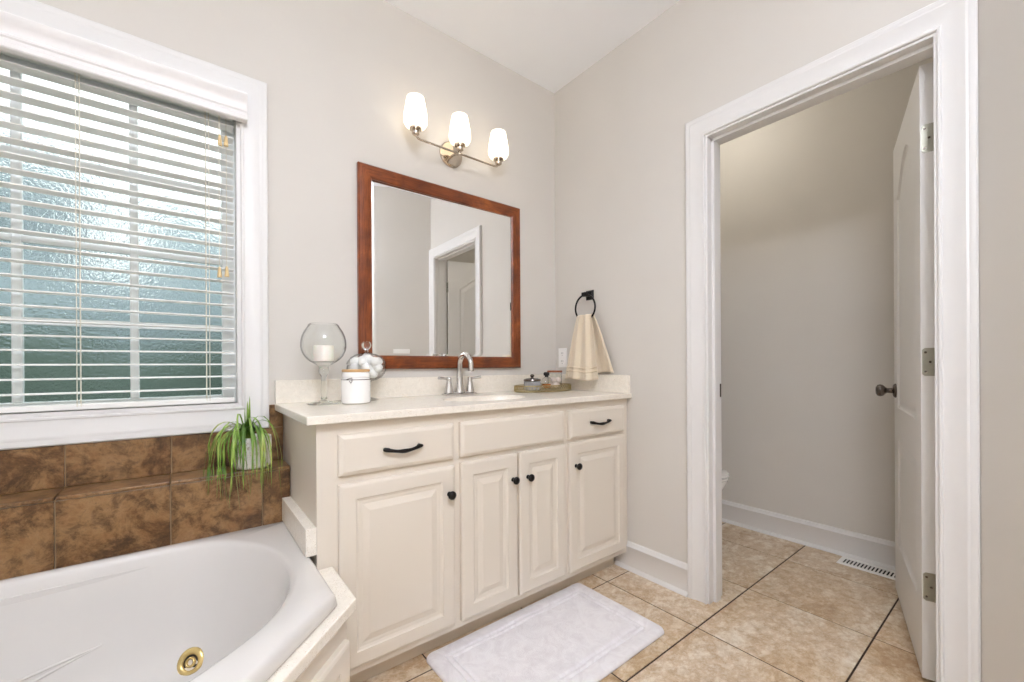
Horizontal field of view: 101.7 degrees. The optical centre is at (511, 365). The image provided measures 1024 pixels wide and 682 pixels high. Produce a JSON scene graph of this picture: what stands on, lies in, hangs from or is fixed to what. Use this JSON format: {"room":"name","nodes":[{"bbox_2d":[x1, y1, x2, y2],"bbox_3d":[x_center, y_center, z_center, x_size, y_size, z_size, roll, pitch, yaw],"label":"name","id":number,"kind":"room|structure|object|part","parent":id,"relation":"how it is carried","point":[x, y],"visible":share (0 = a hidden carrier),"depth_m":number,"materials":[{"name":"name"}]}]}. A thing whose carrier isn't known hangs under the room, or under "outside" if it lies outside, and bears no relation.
{"room":"bathroom","nodes":[
{"label":"bathroom","id":0,"kind":"room"},
{"bbox_2d":[36,0,555,459],"bbox_3d":[-0.656,-0.312,1.937,4.585,2.735,0.120,0,0,-38],"label":"wall","id":1,"kind":"structure","parent":0,"point":[339,75],"depth_m":1.81,"materials":[{"name":"beige paint"}]},
{"bbox_2d":[0,0,268,449],"bbox_3d":[-1.614,-0.423,1.176,1.596,1.333,0.140,0,0,-38],"label":"window","id":2,"kind":"structure","parent":1,"relation":"in","point":[250,311],"depth_m":1.44,"materials":[{"name":"white paint"}]},
{"bbox_3d":[-1.631,-0.405,1.210,1.303,1.047,0.005,0,0,-38],"label":"pane","id":3,"kind":"part","parent":2,"relation":"part of","materials":[{"name":"clear glass"}]},
{"bbox_3d":[-1.639,-0.423,1.208,1.396,1.133,0.036,0,0,-38],"label":"sash","id":4,"kind":"part","parent":2,"relation":"part of","materials":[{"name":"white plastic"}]},
{"bbox_2d":[0,10,247,412],"bbox_3d":[-1.583,-0.433,1.137,1.457,1.145,0.123,0,0,-38],"label":"window blind","id":5,"kind":"object","parent":2,"relation":"attached to","point":[21,38],"visible":1,"depth_m":1.36,"materials":[{"name":"white plastic"}]},
{"bbox_3d":[-1.383,-0.406,1.335,0.011,1.070,0.056,0,0,-38],"label":"ladder cord","id":6,"kind":"part","parent":5,"relation":"part of","materials":[{"name":"white fabric"}]},
{"bbox_3d":[-1.606,-0.958,1.162,1.384,0.042,0.056,0,0,-38],"label":"head rail","id":7,"kind":"part","parent":5,"relation":"part of","materials":[{"name":"white wood"}]},
{"bbox_3d":[-1.601,0.131,1.164,1.380,0.017,0.050,0,0,-38],"label":"rail","id":8,"kind":"part","parent":5,"relation":"part of","materials":[{"name":"white plastic"}]},
{"bbox_3d":[-1.123,-0.407,1.538,0.011,1.070,0.056,0,0,-38],"label":"ladder cord","id":9,"kind":"part","parent":5,"relation":"part of","materials":[{"name":"white fabric"}]},
{"bbox_3d":[-1.074,-0.637,1.530,0.002,0.590,0.002,0,0,-38],"label":"pull cord","id":10,"kind":"part","parent":5,"relation":"part of","materials":[{"name":"white fabric"}]},
{"bbox_3d":[-1.057,-0.640,1.544,0.002,0.585,0.002,0,0,-38],"label":"pull cord","id":11,"kind":"part","parent":5,"relation":"part of","materials":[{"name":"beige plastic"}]},
{"bbox_2d":[0,404,289,579],"bbox_3d":[-1.574,0.408,1.049,1.798,0.505,0.146,0,0,-38],"label":"tile backsplash","id":12,"kind":"structure","parent":1,"relation":"attached to","point":[71,504],"depth_m":1.30,"materials":[{"name":"brown tile"}]},
{"bbox_2d":[203,397,281,505],"bbox_3d":[-0.947,0.296,1.474,0.233,0.370,0.206,0,0,-38],"label":"spider plant","id":13,"kind":"object","parent":12,"relation":"on","point":[249,450],"visible":1,"depth_m":1.45,"materials":[{"name":"green plant"}]},
{"bbox_3d":[-0.950,0.313,1.526,0.123,0.112,0.123,0,0,-38],"label":"pot","id":14,"kind":"part","parent":13,"relation":"part of","materials":[{"name":"white ceramic"}]},
{"bbox_2d":[275,374,554,403],"bbox_3d":[-0.333,0.099,2.098,1.508,0.092,0.019,0,0,-38],"label":"backsplash","id":15,"kind":"structure","parent":1,"relation":"attached to","point":[286,391],"depth_m":1.94,"materials":[{"name":"beige stone"}]},
{"bbox_2d":[357,161,520,368],"bbox_3d":[-0.315,-0.442,2.110,0.913,0.910,0.026,0,0,-38],"label":"wall mirror","id":16,"kind":"object","parent":1,"relation":"attached to","point":[438,266],"visible":0.88,"depth_m":2.06,"materials":[{"name":"brown wood"}]},
{"bbox_3d":[-0.651,-0.440,1.847,0.060,0.910,0.024,0,0,-38],"label":"frame rail","id":17,"kind":"part","parent":16,"relation":"part of","materials":[{"name":"brown wood"}]},
{"bbox_3d":[-0.317,-0.867,2.110,0.913,0.060,0.024,0,0,-38],"label":"frame rail","id":18,"kind":"part","parent":16,"relation":"part of","materials":[{"name":"brown wood"}]},
{"bbox_3d":[-0.312,-0.017,2.110,0.913,0.060,0.024,0,0,-38],"label":"frame rail","id":19,"kind":"part","parent":16,"relation":"part of","materials":[{"name":"brown wood"}]},
{"bbox_3d":[0.021,-0.444,2.373,0.060,0.910,0.024,0,0,-38],"label":"frame rail","id":20,"kind":"part","parent":16,"relation":"part of","materials":[{"name":"brown wood"}]},
{"bbox_2d":[403,92,508,167],"bbox_3d":[-0.270,-1.119,2.067,0.577,0.215,0.154,0,0,-38],"label":"vanity light","id":21,"kind":"object","parent":1,"relation":"attached to","point":[415,119],"visible":1,"depth_m":2.02,"materials":[{"name":"white glass"}]},
{"bbox_2d":[409,125,421,135],"bbox_3d":[-0.440,-1.073,1.906,0.057,0.041,0.057,0,0,-38],"label":"socket","id":22,"kind":"object","parent":21,"relation":"attached to","point":[415,129],"depth_m":1.89,"materials":[{"name":"silver metal"}]},
{"bbox_3d":[-0.441,-1.154,1.906,0.109,0.143,0.109,0,0,-38],"label":"lamp shade","id":23,"kind":"part","parent":21,"relation":"part of","materials":[{"name":"white glass"}]},
{"bbox_3d":[-0.308,-1.075,2.123,0.128,0.128,0.018,0,0,-38],"label":"plate","id":24,"kind":"part","parent":21,"relation":"part of","materials":[{"name":"silver metal"}]},
{"bbox_3d":[-0.280,-1.054,2.081,0.478,0.047,0.099,0,0,-38],"label":"arm","id":25,"kind":"part","parent":21,"relation":"part of","materials":[{"name":"silver metal"}]},
{"bbox_2d":[454,142,465,151],"bbox_3d":[-0.256,-1.074,2.050,0.057,0.041,0.057,0,0,-38],"label":"socket","id":26,"kind":"object","parent":21,"relation":"attached to","point":[460,146],"depth_m":2.04,"materials":[{"name":"silver metal"}]},
{"bbox_3d":[-0.256,-1.155,2.050,0.109,0.143,0.109,0,0,-38],"label":"lamp shade","id":27,"kind":"part","parent":21,"relation":"part of","materials":[{"name":"white glass"}]},
{"bbox_2d":[493,156,503,165],"bbox_3d":[-0.071,-1.075,2.194,0.057,0.041,0.057,0,0,-38],"label":"socket","id":28,"kind":"object","parent":21,"relation":"attached to","point":[498,160],"depth_m":2.18,"materials":[{"name":"silver metal"}]},
{"bbox_3d":[-0.072,-1.156,2.194,0.109,0.143,0.109,0,0,-38],"label":"lamp shade","id":29,"kind":"part","parent":21,"relation":"part of","materials":[{"name":"white glass"}]},
{"bbox_2d":[384,0,678,92],"bbox_3d":[0.312,-1.734,0.687,4.745,0.100,3.450,0,0,-38],"label":"ceiling","id":30,"kind":"structure","parent":0,"point":[548,43],"depth_m":2.07,"materials":[{"name":"white paint"}]},
{"bbox_2d":[565,313,613,380],"bbox_3d":[0.416,-0.101,2.301,0.079,0.368,0.310,0,0,-38],"label":"hand towel","id":31,"kind":"object","parent":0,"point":[588,354],"visible":0.99,"depth_m":2.28,"materials":[{"name":"beige fabric"}]},
{"bbox_2d":[363,522,934,681],"bbox_3d":[0.343,1.111,0.669,4.745,0.120,3.400,0,0,-38],"label":"floor","id":32,"kind":"structure","parent":0,"point":[786,611],"depth_m":1.69,"materials":[{"name":"beige tile"}]},
{"bbox_2d":[295,621,349,681],"bbox_3d":[-1.059,0.848,0.437,1.792,0.418,0.712,0,0,-38],"label":"tub apron","id":33,"kind":"object","parent":32,"relation":"on","point":[332,663],"visible":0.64,"depth_m":1.00,"materials":[{"name":"beige paint"}]},
{"bbox_2d":[266,567,355,681],"bbox_3d":[-1.169,0.624,0.580,1.827,0.030,1.088,0,0,-38],"label":"tub deck","id":34,"kind":"object","parent":33,"relation":"on","point":[293,667],"visible":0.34,"depth_m":0.95,"materials":[{"name":"beige stone"}]},
{"bbox_2d":[0,522,336,681],"bbox_3d":[-1.183,0.766,0.601,1.722,0.395,1.048,0,0,-38],"label":"bathtub","id":35,"kind":"object","parent":34,"relation":"on","point":[235,606],"visible":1,"depth_m":1.20,"materials":[{"name":"white ceramic"}]},
{"bbox_2d":[183,654,197,667],"bbox_3d":[-0.955,0.883,1.243,0.044,0.042,0.024,0,0,-5],"label":"jet","id":36,"kind":"object","parent":35,"relation":"attached to","point":[189,660],"depth_m":1.24,"materials":[{"name":"gold"}]},
{"bbox_2d":[282,496,316,557],"bbox_3d":[-0.712,0.523,1.384,0.030,0.082,0.384,0,0,-38],"label":"side splash","id":37,"kind":"object","parent":35,"relation":"on","point":[303,531],"visible":1,"depth_m":1.31,"materials":[{"name":"beige stone"}]},
{"bbox_3d":[-0.440,0.821,0.916,0.018,0.237,0.311,0,0,7],"label":"cabinet door","id":38,"kind":"part","parent":33,"relation":"part of","materials":[{"name":"beige paint"}]},
{"bbox_2d":[284,398,626,681],"bbox_3d":[-0.139,0.611,1.892,1.497,0.881,0.576,0,0,-38],"label":"vanity cabinet","id":39,"kind":"object","parent":32,"relation":"on","point":[440,528],"visible":0.98,"depth_m":1.54,"materials":[{"name":"beige paint"}]},
{"bbox_3d":[-0.372,0.274,1.395,0.401,0.127,0.020,0,0,-38],"label":"drawer","id":40,"kind":"part","parent":39,"relation":"part of","materials":[{"name":"beige paint"}]},
{"bbox_3d":[-0.369,0.653,1.397,0.404,0.578,0.018,0,0,-38],"label":"door","id":41,"kind":"part","parent":39,"relation":"part of","materials":[{"name":"beige paint"}]},
{"bbox_3d":[-0.357,0.275,1.377,0.140,0.024,0.029,0,0,-38],"label":"pull handle","id":42,"kind":"part","parent":39,"relation":"part of","materials":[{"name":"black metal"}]},
{"bbox_3d":[-0.216,0.461,1.486,0.031,0.031,0.031,0,0,-38],"label":"knob","id":43,"kind":"part","parent":39,"relation":"part of","materials":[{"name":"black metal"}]},
{"bbox_2d":[275,374,631,425],"bbox_3d":[-0.159,0.167,1.891,1.531,0.228,0.559,0,0,-38],"label":"countertop","id":44,"kind":"structure","parent":39,"relation":"on","point":[396,397],"depth_m":1.77,"materials":[{"name":"white stone"}]},
{"bbox_2d":[307,366,340,404],"bbox_3d":[-0.727,-0.008,1.612,0.164,0.309,0.164,0,0,-38],"label":"hurricane candle holder","id":45,"kind":"object","parent":44,"relation":"on","point":[323,371],"visible":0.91,"depth_m":1.60,"materials":[{"name":"clear glass"}]},
{"bbox_2d":[313,345,333,360],"bbox_3d":[-0.727,-0.050,1.612,0.074,0.065,0.074,0,0,-38],"label":"pillar candle","id":46,"kind":"object","parent":45,"relation":"in","point":[320,352],"visible":1,"depth_m":1.58,"materials":[{"name":"white wax"}]},
{"bbox_2d":[340,369,370,403],"bbox_3d":[-0.611,0.080,1.633,0.112,0.132,0.112,0,0,-38],"label":"canister","id":47,"kind":"object","parent":44,"relation":"on","point":[355,383],"visible":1,"depth_m":1.59,"materials":[{"name":"white ceramic"}]},
{"bbox_3d":[-0.611,0.035,1.633,0.103,0.022,0.103,0,0,-38],"label":"lid","id":48,"kind":"part","parent":47,"relation":"part of","materials":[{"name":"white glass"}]},
{"bbox_3d":[-0.611,0.019,1.633,0.104,0.010,0.104,0,0,-38],"label":"lid","id":49,"kind":"part","parent":47,"relation":"part of","materials":[{"name":"brown wood"}]},
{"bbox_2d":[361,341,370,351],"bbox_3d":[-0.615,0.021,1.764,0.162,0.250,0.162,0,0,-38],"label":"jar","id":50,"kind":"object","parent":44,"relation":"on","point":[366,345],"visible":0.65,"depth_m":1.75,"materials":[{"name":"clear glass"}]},
{"bbox_2d":[350,357,357,363],"bbox_3d":[-0.656,-0.018,1.739,0.038,0.039,0.037,0,0,-4],"label":"ball","id":51,"kind":"object","parent":50,"relation":"in","point":[354,359],"visible":0.77,"depth_m":1.73,"materials":[{"name":"white fabric"}]},
{"bbox_2d":[350,363,359,368],"bbox_3d":[-0.651,0.009,1.726,0.039,0.039,0.036,0,0,-26],"label":"ball","id":52,"kind":"object","parent":50,"relation":"in","point":[354,365],"visible":0.62,"depth_m":1.71,"materials":[{"name":"white fabric"}]},
{"bbox_2d":[358,357,367,365],"bbox_3d":[-0.614,-0.018,1.716,0.037,0.037,0.039,0,0,-4],"label":"ball","id":53,"kind":"object","parent":50,"relation":"in","point":[362,360],"visible":0.91,"depth_m":1.70,"materials":[{"name":"white fabric"}]},
{"bbox_2d":[361,363,370,368],"bbox_3d":[-0.600,0.009,1.713,0.037,0.039,0.038,0,0,43],"label":"ball","id":54,"kind":"object","parent":50,"relation":"in","point":[366,365],"visible":0.75,"depth_m":1.70,"materials":[{"name":"white fabric"}]},
{"bbox_2d":[369,369,377,377],"bbox_3d":[-0.585,0.034,1.755,0.039,0.039,0.036,0,0,-28],"label":"ball","id":55,"kind":"object","parent":50,"relation":"in","point":[373,374],"visible":0.85,"depth_m":1.74,"materials":[{"name":"white fabric"}]},
{"bbox_2d":[370,357,379,365],"bbox_3d":[-0.572,-0.017,1.742,0.038,0.038,0.037,0,0,-37],"label":"ball","id":56,"kind":"object","parent":50,"relation":"in","point":[374,361],"visible":1,"depth_m":1.73,"materials":[{"name":"white fabric"}]},
{"bbox_2d":[373,364,382,371],"bbox_3d":[-0.563,0.009,1.753,0.038,0.036,0.038,0,0,36],"label":"ball","id":57,"kind":"object","parent":50,"relation":"in","point":[377,368],"visible":0.92,"depth_m":1.74,"materials":[{"name":"white fabric"}]},
{"bbox_2d":[438,352,480,395],"bbox_3d":[-0.232,0.038,2.026,0.240,0.212,0.146,0,0,-38],"label":"faucet","id":58,"kind":"object","parent":44,"relation":"on","point":[459,386],"visible":1,"depth_m":2.04,"materials":[{"name":"silver metal"}]},
{"bbox_3d":[-0.321,0.092,2.014,0.084,0.082,0.048,0,0,-38],"label":"handle","id":59,"kind":"part","parent":58,"relation":"part of","materials":[{"name":"silver metal"}]},
{"bbox_3d":[-0.259,0.135,2.062,0.172,0.018,0.056,0,0,-38],"label":"plate","id":60,"kind":"part","parent":58,"relation":"part of","materials":[{"name":"silver metal"}]},
{"bbox_3d":[-0.231,0.032,2.026,0.054,0.200,0.145,0,0,-38],"label":"spout","id":61,"kind":"part","parent":58,"relation":"part of","materials":[{"name":"silver metal"}]},
{"bbox_3d":[-0.198,0.091,2.110,0.084,0.082,0.048,0,0,-38],"label":"handle","id":62,"kind":"part","parent":58,"relation":"part of","materials":[{"name":"silver metal"}]},
{"bbox_2d":[444,395,525,400],"bbox_3d":[-0.115,0.213,1.869,0.410,0.136,0.260,0,0,-38],"label":"sink basin","id":63,"kind":"object","parent":44,"relation":"in","point":[482,397],"depth_m":2.00,"materials":[{"name":"white ceramic"}]},
{"bbox_2d":[514,383,570,392],"bbox_3d":[0.177,0.123,2.345,0.390,0.036,0.214,0,0,-38],"label":"tray","id":64,"kind":"object","parent":44,"relation":"on","point":[516,387],"visible":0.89,"depth_m":2.25,"materials":[{"name":"gold metal"}]},
{"bbox_2d":[524,374,540,390],"bbox_3d":[0.111,0.090,2.294,0.096,0.088,0.096,0,0,-38],"label":"lidded jar","id":65,"kind":"object","parent":64,"relation":"on","point":[531,381],"visible":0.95,"depth_m":2.26,"materials":[{"name":"grey"}]},
{"bbox_3d":[0.111,0.065,2.294,0.096,0.039,0.096,0,0,-38],"label":"lid","id":66,"kind":"part","parent":65,"relation":"part of","materials":[{"name":"grey metal"}]},
{"bbox_2d":[542,372,550,387],"bbox_3d":[0.194,0.084,2.339,0.074,0.097,0.056,0,0,-38],"label":"perfume bottle","id":67,"kind":"object","parent":64,"relation":"on","point":[546,374],"visible":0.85,"depth_m":2.33,"materials":[{"name":"clear glass"}]},
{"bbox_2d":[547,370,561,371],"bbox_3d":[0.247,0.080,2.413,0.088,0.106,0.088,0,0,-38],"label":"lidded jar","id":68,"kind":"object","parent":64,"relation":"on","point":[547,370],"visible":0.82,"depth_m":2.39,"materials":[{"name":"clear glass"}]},
{"bbox_3d":[-0.084,0.649,1.620,0.264,0.583,0.018,0,0,-38],"label":"door","id":69,"kind":"part","parent":39,"relation":"part of","materials":[{"name":"beige paint"}]},
{"bbox_3d":[0.019,0.271,1.701,0.535,0.130,0.020,0,0,-38],"label":"false drawer","id":70,"kind":"part","parent":39,"relation":"part of","materials":[{"name":"beige paint"}]},
{"bbox_3d":[0.014,0.458,1.666,0.031,0.031,0.031,0,0,-38],"label":"knob","id":71,"kind":"part","parent":39,"relation":"part of","materials":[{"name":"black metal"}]},
{"bbox_3d":[0.075,0.459,1.714,0.031,0.031,0.031,0,0,-38],"label":"knob","id":72,"kind":"part","parent":39,"relation":"part of","materials":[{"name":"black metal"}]},
{"bbox_3d":[0.132,0.646,1.789,0.264,0.585,0.018,0,0,-38],"label":"door","id":73,"kind":"part","parent":39,"relation":"part of","materials":[{"name":"beige paint"}]},
{"bbox_3d":[0.302,0.456,1.891,0.031,0.031,0.031,0,0,-38],"label":"knob","id":74,"kind":"part","parent":39,"relation":"part of","materials":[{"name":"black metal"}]},
{"bbox_3d":[0.412,0.267,2.008,0.398,0.132,0.020,0,0,-38],"label":"drawer","id":75,"kind":"part","parent":39,"relation":"part of","materials":[{"name":"beige paint"}]},
{"bbox_3d":[0.415,0.644,2.010,0.403,0.587,0.018,0,0,-38],"label":"door","id":76,"kind":"part","parent":39,"relation":"part of","materials":[{"name":"beige paint"}]},
{"bbox_3d":[0.428,0.271,1.990,0.145,0.024,0.029,0,0,-38],"label":"pull handle","id":77,"kind":"part","parent":39,"relation":"part of","materials":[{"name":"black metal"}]},
{"bbox_2d":[426,583,663,681],"bbox_3d":[0.146,1.040,1.571,0.815,0.019,0.468,0,0,-39],"label":"bath mat","id":78,"kind":"object","parent":32,"relation":"on","point":[576,633],"visible":1,"depth_m":1.55,"materials":[{"name":"white fabric"}]},
{"bbox_2d":[722,469,729,490],"bbox_3d":[0.999,0.678,2.632,0.426,0.735,0.704,0,0,-38],"label":"toilet","id":79,"kind":"object","parent":32,"relation":"on","point":[725,475],"visible":0.02,"depth_m":2.37,"materials":[{"name":"white ceramic"}]},
{"bbox_3d":[1.049,0.851,2.570,0.370,0.388,0.525,0,0,-38],"label":"bowl","id":80,"kind":"part","parent":79,"relation":"part of","materials":[{"name":"white ceramic"}]},
{"bbox_3d":[1.062,0.624,2.552,0.380,0.023,0.501,0,0,-38],"label":"lid","id":81,"kind":"part","parent":79,"relation":"part of","materials":[{"name":"white ceramic"}]},
{"bbox_2d":[836,556,894,579],"bbox_3d":[1.857,1.038,2.113,0.110,0.005,0.326,0,0,-38],"label":"floor vent","id":82,"kind":"object","parent":32,"relation":"in","point":[863,566],"visible":0.67,"depth_m":2.14,"materials":[{"name":"white plastic"}]},
{"bbox_2d":[554,0,937,562],"bbox_3d":[0.927,-0.321,1.835,0.115,2.735,1.990,0,0,-38],"label":"wall","id":83,"kind":"structure","parent":0,"point":[620,185],"depth_m":2.04,"materials":[{"name":"beige paint"}]},
{"bbox_2d":[559,348,566,366],"bbox_3d":[0.307,-0.049,2.532,0.007,0.116,0.070,0,0,-38],"label":"wall outlet","id":84,"kind":"object","parent":83,"relation":"attached to","point":[562,351],"visible":1,"depth_m":2.53,"materials":[{"name":"white plastic"}]},
{"bbox_2d":[575,290,595,316],"bbox_3d":[0.423,-0.336,2.336,0.062,0.180,0.154,0,0,-38],"label":"towel ring","id":85,"kind":"object","parent":83,"relation":"attached to","point":[589,295],"visible":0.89,"depth_m":2.34,"materials":[{"name":"black metal"}]},
{"bbox_2d":[555,374,629,392],"bbox_3d":[0.433,0.095,2.360,0.020,0.092,0.551,0,0,-38],"label":"backsplash","id":86,"kind":"structure","parent":83,"relation":"attached to","point":[604,383],"depth_m":2.26,"materials":[{"name":"beige stone"}]},
{"bbox_2d":[614,540,687,596],"bbox_3d":[0.675,0.977,2.054,0.026,0.141,0.404,0,0,-38],"label":"baseboard","id":87,"kind":"structure","parent":83,"relation":"attached to","point":[668,572],"depth_m":2.02,"materials":[{"name":"white paint"}]},
{"bbox_2d":[705,32,939,681],"bbox_3d":[1.122,0.012,1.588,0.119,2.067,0.732,0,0,-38],"label":"trim","id":88,"kind":"structure","parent":83,"relation":"attached to","point":[922,49],"depth_m":1.83,"materials":[{"name":"white paint"}]},
{"bbox_2d":[685,0,980,681],"bbox_3d":[1.069,-0.026,1.546,0.020,2.144,0.886,0,0,-38],"label":"trim","id":89,"kind":"structure","parent":83,"relation":"attached to","point":[954,22],"depth_m":1.25,"materials":[{"name":"white paint"}]},
{"bbox_2d":[875,62,935,681],"bbox_3d":[1.577,0.019,1.646,0.177,2.025,0.710,0,0,37],"label":"door","id":90,"kind":"structure","parent":83,"relation":"in","point":[913,389],"depth_m":1.45,"materials":[{"name":"white paint"}]},
{"bbox_3d":[1.714,0.113,1.915,0.071,0.064,0.064,0,0,37],"label":"knob","id":91,"kind":"part","parent":90,"relation":"part of","materials":[{"name":"grey metal"}]},
{"bbox_2d":[720,57,932,541],"bbox_3d":[1.790,-0.326,2.433,0.120,2.735,2.110,0,0,-38],"label":"wall","id":92,"kind":"structure","parent":0,"point":[807,198],"depth_m":2.40,"materials":[{"name":"beige paint"}]},
{"bbox_2d":[722,499,894,570],"bbox_3d":[1.346,0.974,2.158,0.930,0.141,1.990,0,0,-38],"label":"baseboard","id":93,"kind":"structure","parent":92,"relation":"attached to","point":[868,549],"depth_m":2.39,"materials":[{"name":"white paint"}]},
{"bbox_2d":[978,0,1023,681],"bbox_3d":[1.063,-0.321,0.229,0.386,2.735,2.026,0,0,11],"label":"wall","id":94,"kind":"structure","parent":0,"point":[1000,22],"depth_m":1.12,"materials":[{"name":"beige paint"}]}
]}

